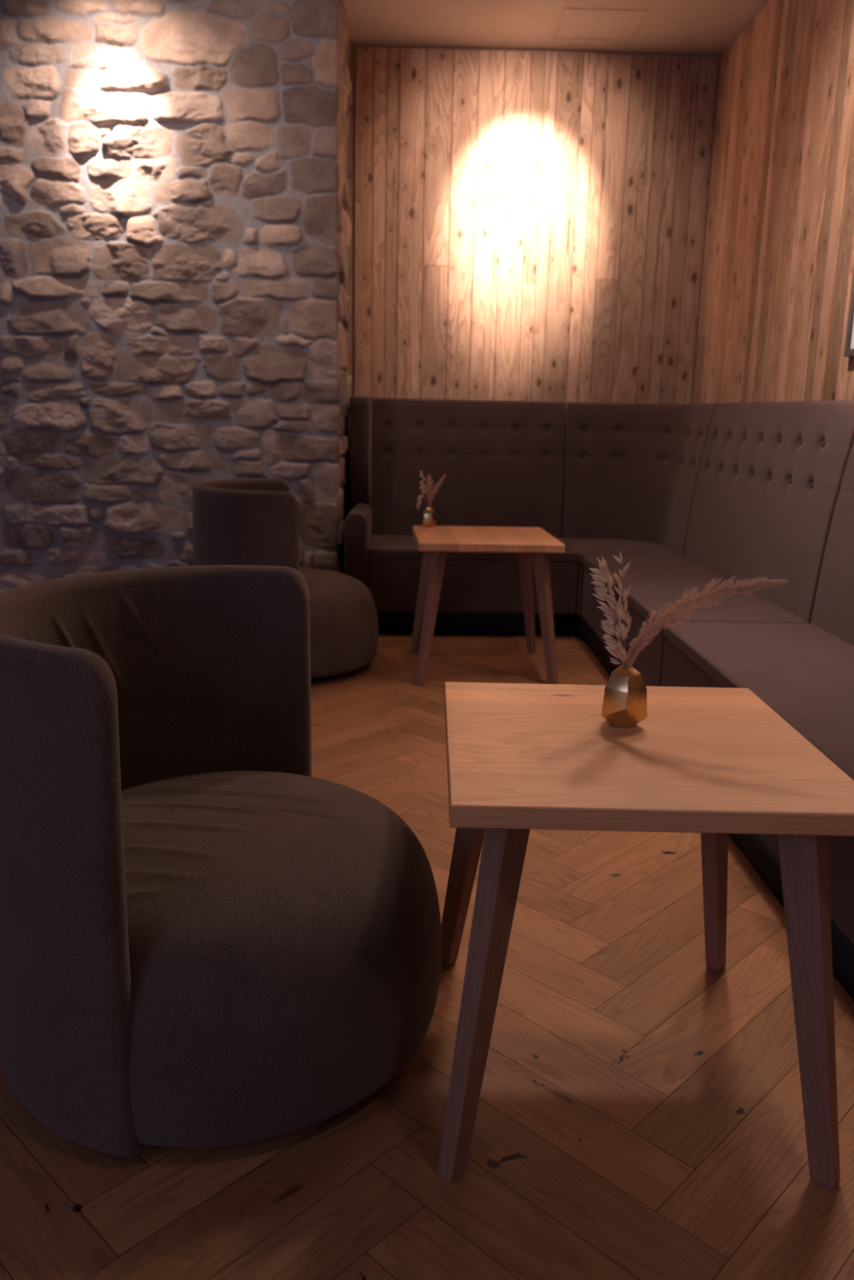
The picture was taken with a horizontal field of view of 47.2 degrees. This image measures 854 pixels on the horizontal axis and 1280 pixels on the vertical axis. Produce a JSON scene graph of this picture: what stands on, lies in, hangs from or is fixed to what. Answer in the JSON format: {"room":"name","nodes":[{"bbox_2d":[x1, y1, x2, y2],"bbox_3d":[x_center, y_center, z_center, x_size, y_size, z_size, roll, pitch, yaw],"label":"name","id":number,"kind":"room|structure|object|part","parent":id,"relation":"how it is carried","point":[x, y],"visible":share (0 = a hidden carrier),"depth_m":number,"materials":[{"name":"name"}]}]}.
{"room":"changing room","nodes":[
{"label":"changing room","id":0,"kind":"room"},
{"bbox_2d":[0,0,352,592],"bbox_3d":[-1.891,-1.640,5.173,2.968,3.060,0.900,1,13,-1],"label":"wall","id":1,"kind":"structure","parent":0,"point":[175,203],"depth_m":4.74,"materials":[{"name":"grey stone"}]},
{"bbox_2d":[0,629,853,1279],"bbox_3d":[-0.884,0.527,2.832,4.960,0.052,6.500,1,13,-1],"label":"floor","id":2,"kind":"structure","parent":0,"point":[639,1116],"depth_m":1.61,"materials":[{"name":"brown wood"}]},
{"bbox_2d":[0,564,441,1156],"bbox_3d":[-0.377,0.331,1.789,0.819,0.825,0.836,4,14,13],"label":"armchair","id":3,"kind":"object","parent":2,"relation":"on","point":[207,939],"visible":1,"depth_m":1.52,"materials":[{"name":"fabric"}]},
{"bbox_3d":[-0.372,0.508,1.829,0.803,0.411,0.803,4,14,13],"label":"seat","id":4,"kind":"part","parent":3,"relation":"part of","materials":[{"name":"fabric"}]},
{"bbox_2d":[192,478,377,681],"bbox_3d":[-0.628,-0.285,4.400,0.819,0.825,0.836,-1,13,-9],"label":"armchair","id":5,"kind":"object","parent":2,"relation":"on","point":[255,522],"visible":0.53,"depth_m":4.10,"materials":[{"name":"fabric"}]},
{"bbox_3d":[-0.810,-0.296,4.367,0.449,0.795,0.836,-1,13,-9],"label":"backrest","id":6,"kind":"part","parent":5,"relation":"part of","materials":[{"name":"fabric"}]},
{"bbox_3d":[-0.624,-0.109,4.443,0.803,0.411,0.803,-1,13,-9],"label":"seat","id":7,"kind":"part","parent":5,"relation":"part of","materials":[{"name":"fabric"}]},
{"bbox_2d":[344,396,578,636],"bbox_3d":[0.178,-0.691,5.344,1.200,1.219,0.845,1,13,-1],"label":"banquette section","id":8,"kind":"object","parent":2,"relation":"on","point":[502,462],"visible":0.91,"depth_m":5.50,"materials":[{"name":"fabric"}]},
{"bbox_3d":[-0.369,-0.471,5.346,0.112,0.528,0.765,1,13,-1],"label":"armrest","id":9,"kind":"part","parent":8,"relation":"part of","materials":[{"name":"fabric"}]},
{"bbox_3d":[0.225,-0.970,5.596,1.098,0.789,0.229,1,13,-1],"label":"backrest","id":10,"kind":"part","parent":8,"relation":"part of","materials":[{"name":"fabric"}]},
{"bbox_2d":[367,534,578,562],"bbox_3d":[0.233,-0.502,5.315,1.086,0.057,0.630,1,13,-1],"label":"seat cushion","id":11,"kind":"object","parent":8,"relation":"on","point":[380,548],"depth_m":5.01,"materials":[{"name":"fabric"}]},
{"bbox_3d":[0.232,-0.345,5.352,1.082,0.275,0.629,1,13,-1],"label":"seat","id":12,"kind":"part","parent":8,"relation":"part of","materials":[{"name":"fabric"}]},
{"bbox_2d":[409,525,565,686],"bbox_3d":[0.250,-0.172,4.449,0.622,0.619,0.641,0,13,-3],"label":"coffee table","id":13,"kind":"object","parent":2,"relation":"on","point":[435,541],"visible":0.91,"depth_m":4.20,"materials":[{"name":"brown wood"}]},
{"bbox_3d":[-0.011,-0.211,4.696,0.149,0.573,0.042,13,17,40],"label":"leg","id":14,"kind":"part","parent":13,"relation":"part of","materials":[{"name":"brown wood"}]},
{"bbox_2d":[422,506,436,527],"bbox_3d":[0.009,-0.581,4.613,0.069,0.093,0.065,-6,15,-29],"label":"vase","id":15,"kind":"object","parent":13,"relation":"on","point":[428,517],"visible":1,"depth_m":4.59,"materials":[{"name":"gold metal"}]},
{"bbox_2d":[416,494,426,509],"bbox_3d":[-0.024,-0.648,4.596,0.057,0.075,0.029,-6,15,-27],"label":"stem","id":16,"kind":"object","parent":15,"relation":"in","point":[420,495],"visible":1,"depth_m":4.59,"materials":[{"name":"beige plant"}]},
{"bbox_2d":[419,471,428,506],"bbox_3d":[-0.015,-0.701,4.583,0.048,0.184,0.024,5,14,16],"label":"stem","id":17,"kind":"object","parent":15,"relation":"in","point":[421,475],"visible":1,"depth_m":4.58,"materials":[{"name":"beige plant"}]},
{"bbox_2d":[426,473,434,502],"bbox_3d":[0.014,-0.698,4.600,0.044,0.171,0.032,1,13,-1],"label":"pampas plume","id":18,"kind":"object","parent":15,"relation":"in","point":[429,478],"visible":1,"depth_m":4.59},
{"bbox_2d":[428,475,445,506],"bbox_3d":[0.048,-0.696,4.588,0.084,0.174,0.026,2,13,1],"label":"pampas plume","id":19,"kind":"object","parent":15,"relation":"on","point":[437,486],"visible":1,"depth_m":4.58},
{"bbox_3d":[0.017,-0.092,4.186,0.042,0.573,0.149,13,17,40],"label":"leg","id":20,"kind":"part","parent":13,"relation":"part of","materials":[{"name":"brown wood"}]},
{"bbox_3d":[0.255,-0.434,4.388,0.512,0.012,0.535,0,13,-3],"label":"under frame","id":21,"kind":"part","parent":13,"relation":"part of","materials":[{"name":"brown wood"}]},
{"bbox_3d":[0.482,-0.207,4.723,0.042,0.573,0.149,13,17,40],"label":"leg","id":22,"kind":"part","parent":13,"relation":"part of","materials":[{"name":"brown wood"}]},
{"bbox_3d":[0.509,-0.088,4.213,0.149,0.573,0.042,13,17,40],"label":"leg","id":23,"kind":"part","parent":13,"relation":"part of","materials":[{"name":"brown wood"}]},
{"bbox_2d":[560,401,719,640],"bbox_3d":[1.152,-0.675,5.362,0.748,1.219,0.847,1,13,-1],"label":"banquette section","id":24,"kind":"object","parent":2,"relation":"on","point":[631,470],"visible":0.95,"depth_m":5.49,"materials":[{"name":"fabric"}]},
{"bbox_3d":[1.071,-0.330,5.362,0.579,0.275,0.683,1,13,-1],"label":"seat","id":25,"kind":"part","parent":24,"relation":"part of","materials":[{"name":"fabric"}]},
{"bbox_2d":[560,537,682,564],"bbox_3d":[1.070,-0.486,5.323,0.588,0.057,0.687,1,13,-1],"label":"seat cushion","id":26,"kind":"object","parent":24,"relation":"on","point":[627,546],"depth_m":5.25,"materials":[{"name":"fabric"}]},
{"bbox_3d":[1.232,-0.897,5.374,0.505,0.789,1.126,-10,17,-40],"label":"backrest","id":27,"kind":"part","parent":24,"relation":"part of","materials":[{"name":"fabric"}]},
{"bbox_2d":[437,681,853,1191],"bbox_3d":[0.335,0.464,1.736,0.622,0.619,0.641,1,13,0],"label":"coffee table","id":28,"kind":"object","parent":2,"relation":"on","point":[713,762],"visible":0.99,"depth_m":1.48,"materials":[{"name":"brown wood"}]},
{"bbox_3d":[0.089,0.422,1.997,0.042,0.573,0.149,-12,18,-44],"label":"leg","id":29,"kind":"part","parent":28,"relation":"part of","materials":[{"name":"brown wood"}]},
{"bbox_3d":[0.087,0.541,1.486,0.149,0.573,0.042,-12,18,-44],"label":"leg","id":30,"kind":"part","parent":28,"relation":"part of","materials":[{"name":"brown wood"}]},
{"bbox_2d":[600,665,646,727],"bbox_3d":[0.345,0.098,1.712,0.079,0.106,0.074,1,13,-1],"label":"vase","id":31,"kind":"object","parent":28,"relation":"on","point":[624,698],"visible":1,"depth_m":1.69,"materials":[{"name":"gold metal"}]},
{"bbox_2d":[588,555,627,666],"bbox_3d":[0.309,-0.039,1.668,0.076,0.212,0.049,1,13,-1],"label":"stem","id":32,"kind":"object","parent":31,"relation":"on","point":[603,576],"visible":1,"depth_m":1.66,"materials":[{"name":"beige plant"}]},
{"bbox_3d":[0.321,-0.027,1.673,0.050,0.186,0.026,1,13,-1],"label":"stem","id":33,"kind":"part","parent":32,"relation":"part of","materials":[{"name":"beige plant"}]},
{"bbox_2d":[613,550,631,667],"bbox_3d":[0.335,-0.048,1.695,0.040,0.218,0.025,1,13,-1],"label":"stem","id":34,"kind":"object","parent":31,"relation":"on","point":[625,593],"visible":0.74,"depth_m":1.68,"materials":[{"name":"beige plant"}]},
{"bbox_3d":[0.342,-0.037,1.694,0.021,0.198,0.009,7,14,23],"label":"stem","id":35,"kind":"part","parent":34,"relation":"part of","materials":[{"name":"beige plant"}]},
{"bbox_2d":[625,574,787,667],"bbox_3d":[0.470,-0.021,1.659,0.256,0.188,0.041,3,13,7],"label":"pampas plume","id":36,"kind":"object","parent":31,"relation":"on","point":[729,588],"visible":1,"depth_m":1.65},
{"bbox_3d":[0.461,-0.016,1.660,0.227,0.177,0.006,4,13,12],"label":"stem","id":37,"kind":"part","parent":36,"relation":"part of","materials":[{"name":"beige plant"}]},
{"bbox_3d":[0.583,0.432,1.997,0.149,0.573,0.042,-12,18,-44],"label":"leg","id":38,"kind":"part","parent":28,"relation":"part of","materials":[{"name":"brown wood"}]},
{"bbox_3d":[0.580,0.552,1.486,0.042,0.573,0.149,-12,18,-44],"label":"leg","id":39,"kind":"part","parent":28,"relation":"part of","materials":[{"name":"brown wood"}]},
{"bbox_2d":[581,400,853,686],"bbox_3d":[1.176,-0.392,4.156,0.738,1.219,1.616,1,13,-1],"label":"banquette section","id":40,"kind":"object","parent":2,"relation":"on","point":[770,477],"visible":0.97,"depth_m":3.91,"materials":[{"name":"fabric"}]},
{"bbox_3d":[1.094,-0.066,4.233,0.569,0.275,1.612,1,13,-1],"label":"seat","id":41,"kind":"part","parent":40,"relation":"part of","materials":[{"name":"fabric"}]},
{"bbox_2d":[582,554,808,634],"bbox_3d":[1.093,-0.222,4.195,0.578,0.057,1.616,1,13,-1],"label":"seat cushion","id":42,"kind":"object","parent":40,"relation":"on","point":[655,580],"depth_m":3.95,"materials":[{"name":"fabric"}]},
{"bbox_3d":[1.435,-0.597,4.112,0.229,0.789,1.615,1,13,-1],"label":"backrest","id":43,"kind":"part","parent":40,"relation":"part of","materials":[{"name":"fabric"}]},
{"bbox_2d":[661,440,853,1002],"bbox_3d":[1.202,-0.014,2.543,0.738,1.219,1.679,1,13,-1],"label":"banquette section","id":44,"kind":"object","parent":2,"relation":"on","point":[804,673],"visible":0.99,"depth_m":2.81,"materials":[{"name":"fabric"}]},
{"bbox_3d":[1.119,0.312,2.621,0.569,0.275,1.675,1,13,-1],"label":"seat","id":45,"kind":"part","parent":44,"relation":"part of","materials":[{"name":"fabric"}]},
{"bbox_2d":[662,621,853,780],"bbox_3d":[1.118,0.156,2.582,0.578,0.057,1.679,1,13,-1],"label":"seat cushion","id":46,"kind":"object","parent":44,"relation":"on","point":[804,673],"depth_m":2.79,"materials":[{"name":"fabric"}]},
{"bbox_3d":[1.460,-0.220,2.499,0.229,0.789,1.678,1,13,-1],"label":"backrest","id":47,"kind":"part","parent":44,"relation":"part of","materials":[{"name":"fabric"}]},
{"bbox_2d":[346,44,719,514],"bbox_3d":[0.565,-1.703,5.665,2.165,3.060,0.121,1,13,-1],"label":"wall","id":48,"kind":"structure","parent":0,"point":[526,224],"depth_m":5.46,"materials":[{"name":"brown wood"}]},
{"bbox_2d":[342,0,768,55],"bbox_3d":[-0.800,-2.525,2.118,5.000,0.100,6.500,1,13,-1],"label":"ceiling","id":49,"kind":"structure","parent":0,"point":[677,27],"depth_m":4.92,"materials":[{"name":"paint"}]},
{"bbox_2d":[552,7,649,40],"bbox_3d":[0.865,-3.090,4.909,0.416,0.003,0.396,1,13,-1],"label":"access panel","id":50,"kind":"object","parent":49,"relation":"attached to","point":[588,24],"visible":1,"depth_m":4.89,"materials":[{"name":"paint"}]},
{"bbox_2d":[691,0,853,404],"bbox_3d":[1.658,-0.939,2.496,0.122,3.060,6.637,1,13,-1],"label":"wall","id":51,"kind":"structure","parent":0,"point":[778,261],"depth_m":4.35,"materials":[{"name":"brown wood"}]},
{"bbox_2d":[843,267,853,356],"bbox_3d":[1.576,-1.292,3.251,0.022,0.640,0.660,1,13,-1],"label":"picture frame","id":52,"kind":"object","parent":51,"relation":"attached to","point":[849,342],"visible":1,"depth_m":3.60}
]}

